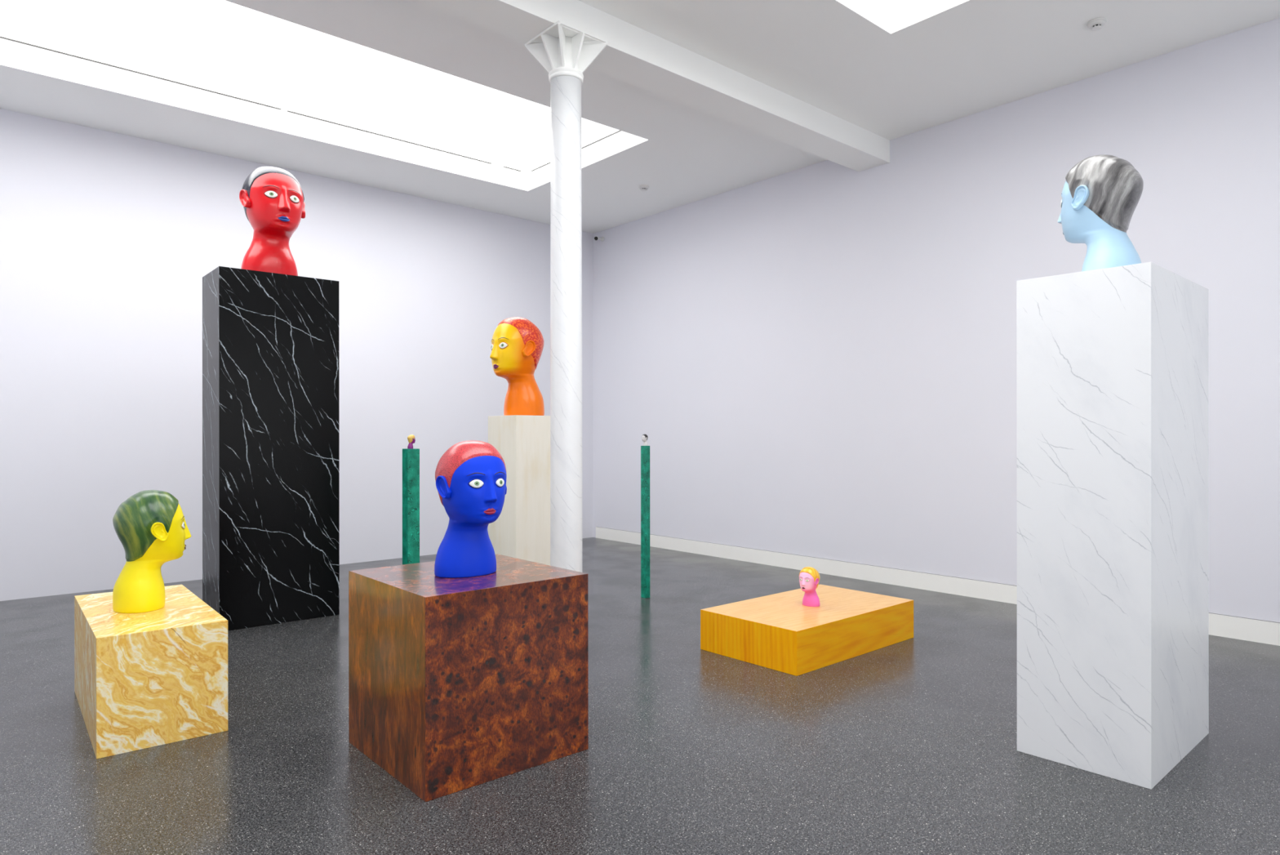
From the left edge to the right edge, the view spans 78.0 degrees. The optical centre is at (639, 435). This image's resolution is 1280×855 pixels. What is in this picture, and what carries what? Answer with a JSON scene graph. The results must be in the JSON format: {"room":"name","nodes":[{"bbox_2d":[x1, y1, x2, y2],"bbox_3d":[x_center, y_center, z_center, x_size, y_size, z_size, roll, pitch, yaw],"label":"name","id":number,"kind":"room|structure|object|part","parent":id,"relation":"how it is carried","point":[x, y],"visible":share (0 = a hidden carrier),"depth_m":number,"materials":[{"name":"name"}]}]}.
{"room":"museum","nodes":[
{"label":"museum","id":0,"kind":"room"},
{"bbox_2d":[0,108,593,600],"bbox_3d":[-4.009,-0.734,8.876,8.638,4.472,0.200,0,0,-41],"label":"wall","id":1,"kind":"structure","parent":0,"point":[108,240],"depth_m":8.10,"materials":[{"name":"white paint"}]},
{"bbox_2d":[0,537,1279,854],"bbox_3d":[-0.044,1.599,4.489,8.838,0.200,12.022,0,0,-41],"label":"floor","id":2,"kind":"structure","parent":0,"point":[908,746],"depth_m":3.67,"materials":[{"name":"concrete"}]},
{"bbox_2d":[74,584,227,758],"bbox_3d":[-2.707,1.220,4.329,0.554,0.560,1.258,0,0,-39],"label":"plinth","id":3,"kind":"object","parent":2,"relation":"on","point":[143,680],"visible":0.97,"depth_m":3.88,"materials":[{"name":"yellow stone"}]},
{"bbox_2d":[112,489,191,613],"bbox_3d":[-2.699,0.620,4.343,0.339,0.641,0.341,0,0,11],"label":"head sculpture","id":4,"kind":"object","parent":3,"relation":"on","point":[152,529],"visible":1,"depth_m":4.23,"materials":[{"name":"yellow ceramic"}]},
{"bbox_2d":[202,266,339,630],"bbox_3d":[-3.050,0.104,6.544,0.910,2.794,0.562,0,0,-41],"label":"plinth","id":5,"kind":"object","parent":2,"relation":"on","point":[271,368],"visible":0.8,"depth_m":6.30,"materials":[{"name":"black stone"}]},
{"bbox_2d":[239,166,305,275],"bbox_3d":[-3.006,-1.739,6.476,0.480,0.891,0.478,0,0,9],"label":"head sculpture","id":6,"kind":"object","parent":5,"relation":"on","point":[272,198],"visible":0.97,"depth_m":6.34,"materials":[{"name":"red ceramic"}]},
{"bbox_2d":[402,448,419,564],"bbox_3d":[-1.778,0.801,6.135,0.098,1.397,0.098,0,0,-41],"label":"plinth","id":7,"kind":"object","parent":2,"relation":"on","point":[411,457],"visible":0.56,"depth_m":6.10,"materials":[{"name":"stone"}]},
{"bbox_2d":[407,434,415,448],"bbox_3d":[-1.777,0.048,6.138,0.059,0.110,0.059,0,0,2],"label":"head sculpture","id":8,"kind":"object","parent":7,"relation":"on","point":[411,439],"visible":1,"depth_m":6.12,"materials":[{"name":"purple paint"}]},
{"bbox_2d":[348,553,588,801],"bbox_3d":[-0.836,1.080,3.823,0.834,0.838,0.836,0,0,-41],"label":"plinth","id":9,"kind":"object","parent":2,"relation":"on","point":[455,684],"visible":0.99,"depth_m":3.50,"materials":[{"name":"brown wood"}]},
{"bbox_2d":[434,440,506,577],"bbox_3d":[-0.804,0.342,3.765,0.342,0.638,0.338,0,0,11],"label":"head sculpture","id":10,"kind":"object","parent":9,"relation":"on","point":[471,476],"visible":1,"depth_m":3.67,"materials":[{"name":"blue ceramic"}]},
{"bbox_2d":[488,414,550,564],"bbox_3d":[-0.915,0.673,6.245,0.410,1.653,0.410,0,0,-41],"label":"plinth","id":11,"kind":"object","parent":2,"relation":"on","point":[522,530],"visible":0.43,"depth_m":6.06,"materials":[{"name":"beige stone"}]},
{"bbox_2d":[489,316,544,415],"bbox_3d":[-0.957,-0.540,6.206,0.409,0.773,0.413,0,0,12],"label":"head sculpture","id":12,"kind":"object","parent":11,"relation":"on","point":[517,342],"visible":1,"depth_m":6.08,"materials":[{"name":"orange ceramic"}]},
{"bbox_2d":[524,20,608,572],"bbox_3d":[-0.515,-0.624,5.521,0.420,4.246,0.420,0,0,-41],"label":"column","id":13,"kind":"structure","parent":2,"relation":"on","point":[565,59],"depth_m":5.43,"materials":[{"name":"white stone"}]},
{"bbox_3d":[-0.516,-2.739,5.521,0.414,0.014,0.414,0,0,-41],"label":"frame","id":14,"kind":"part","parent":13,"relation":"part of","materials":[{"name":"white paint"}]},
{"bbox_2d":[640,445,649,598],"bbox_3d":[0.051,0.796,7.321,0.061,1.404,0.061,0,0,-41],"label":"plinth","id":15,"kind":"object","parent":2,"relation":"on","point":[645,450],"visible":1,"depth_m":7.30,"materials":[{"name":"stone"}]},
{"bbox_2d":[641,434,648,445],"bbox_3d":[0.045,0.041,7.316,0.057,0.107,0.057,0,0,4],"label":"head sculpture","id":16,"kind":"object","parent":15,"relation":"on","point":[644,437],"visible":1,"depth_m":7.30,"materials":[{"name":"white paint"}]},
{"bbox_2d":[700,584,913,675],"bbox_3d":[1.227,1.359,5.700,1.409,0.278,0.831,0,0,-42],"label":"plinth","id":17,"kind":"object","parent":2,"relation":"on","point":[778,632],"visible":0.99,"depth_m":5.37,"materials":[{"name":"brown wood"}]},
{"bbox_2d":[799,566,819,606],"bbox_3d":[1.216,1.081,5.670,0.147,0.278,0.147,0,0,1],"label":"head sculpture","id":18,"kind":"object","parent":17,"relation":"on","point":[809,576],"visible":1,"depth_m":5.63,"materials":[{"name":"pink ceramic"}]},
{"bbox_2d":[1016,262,1208,789],"bbox_3d":[2.325,0.381,3.865,0.938,2.232,0.556,0,0,-42],"label":"plinth","id":19,"kind":"object","parent":2,"relation":"on","point":[1113,441],"visible":1,"depth_m":3.56,"materials":[{"name":"white stone"}]},
{"bbox_2d":[1057,154,1143,271],"bbox_3d":[2.322,-1.070,3.977,0.354,0.670,0.354,0,0,10],"label":"head sculpture","id":20,"kind":"object","parent":19,"relation":"on","point":[1100,194],"visible":0.94,"depth_m":3.86,"materials":[{"name":"blue ceramic"}]},
{"bbox_2d":[0,0,1279,233],"bbox_3d":[-0.047,-3.085,4.489,8.838,0.225,12.022,0,0,-41],"label":"ceiling","id":21,"kind":"structure","parent":0,"point":[898,68],"depth_m":6.62,"materials":[{"name":"white paint"}]},
{"bbox_2d":[0,0,620,172],"bbox_3d":[-2.841,-3.206,6.857,6.045,0.040,2.405,0,0,-41],"label":"window","id":22,"kind":"structure","parent":21,"relation":"attached to","point":[224,47],"depth_m":6.90,"materials":[{"name":"white glass"}]},
{"bbox_2d":[639,184,648,191],"bbox_3d":[0.049,-2.947,9.431,0.124,0.051,0.124,0,0,-41],"label":"smoke detector","id":23,"kind":"object","parent":21,"relation":"attached to","point":[643,187],"visible":1,"depth_m":9.40,"materials":[{"name":"white plastic"}]},
{"bbox_2d":[411,0,889,171],"bbox_3d":[-0.779,-2.860,5.328,8.438,0.226,0.363,0,0,-41],"label":"beam","id":24,"kind":"structure","parent":21,"relation":"attached to","point":[634,55],"depth_m":6.17,"materials":[{"name":"white paint"}]},
{"bbox_2d":[886,0,897,3],"bbox_3d":[0.411,-3.207,3.099,6.000,0.040,2.445,0,0,-41],"label":"window","id":25,"kind":"structure","parent":21,"relation":"attached to","point":[889,1],"depth_m":5.83,"materials":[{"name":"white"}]},
{"bbox_2d":[1086,17,1106,31],"bbox_3d":[3.285,-2.949,5.684,0.124,0.051,0.124,0,0,-41],"label":"smoke detector","id":26,"kind":"object","parent":21,"relation":"attached to","point":[1096,24],"visible":1,"depth_m":5.66,"materials":[{"name":"white plastic"}]},
{"bbox_2d":[592,17,1279,622],"bbox_3d":[3.208,-0.739,7.330,0.200,4.472,12.022,0,0,-41],"label":"wall","id":27,"kind":"structure","parent":0,"point":[817,360],"depth_m":7.72,"materials":[{"name":"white paint"}]},
{"bbox_2d":[594,235,604,241],"bbox_3d":[-0.613,-2.843,11.419,0.174,0.091,0.135,0,0,-41],"label":"security camera","id":28,"kind":"object","parent":27,"relation":"attached to","point":[596,237],"visible":1,"depth_m":11.41,"materials":[{"name":"white plastic"}]},
{"bbox_2d":[595,526,1279,645],"bbox_3d":[3.154,1.415,7.233,0.012,0.164,11.548,0,0,-41],"label":"baseboard","id":29,"kind":"structure","parent":27,"relation":"attached to","point":[1262,631],"depth_m":7.98,"materials":[{"name":"white paint"}]}
]}

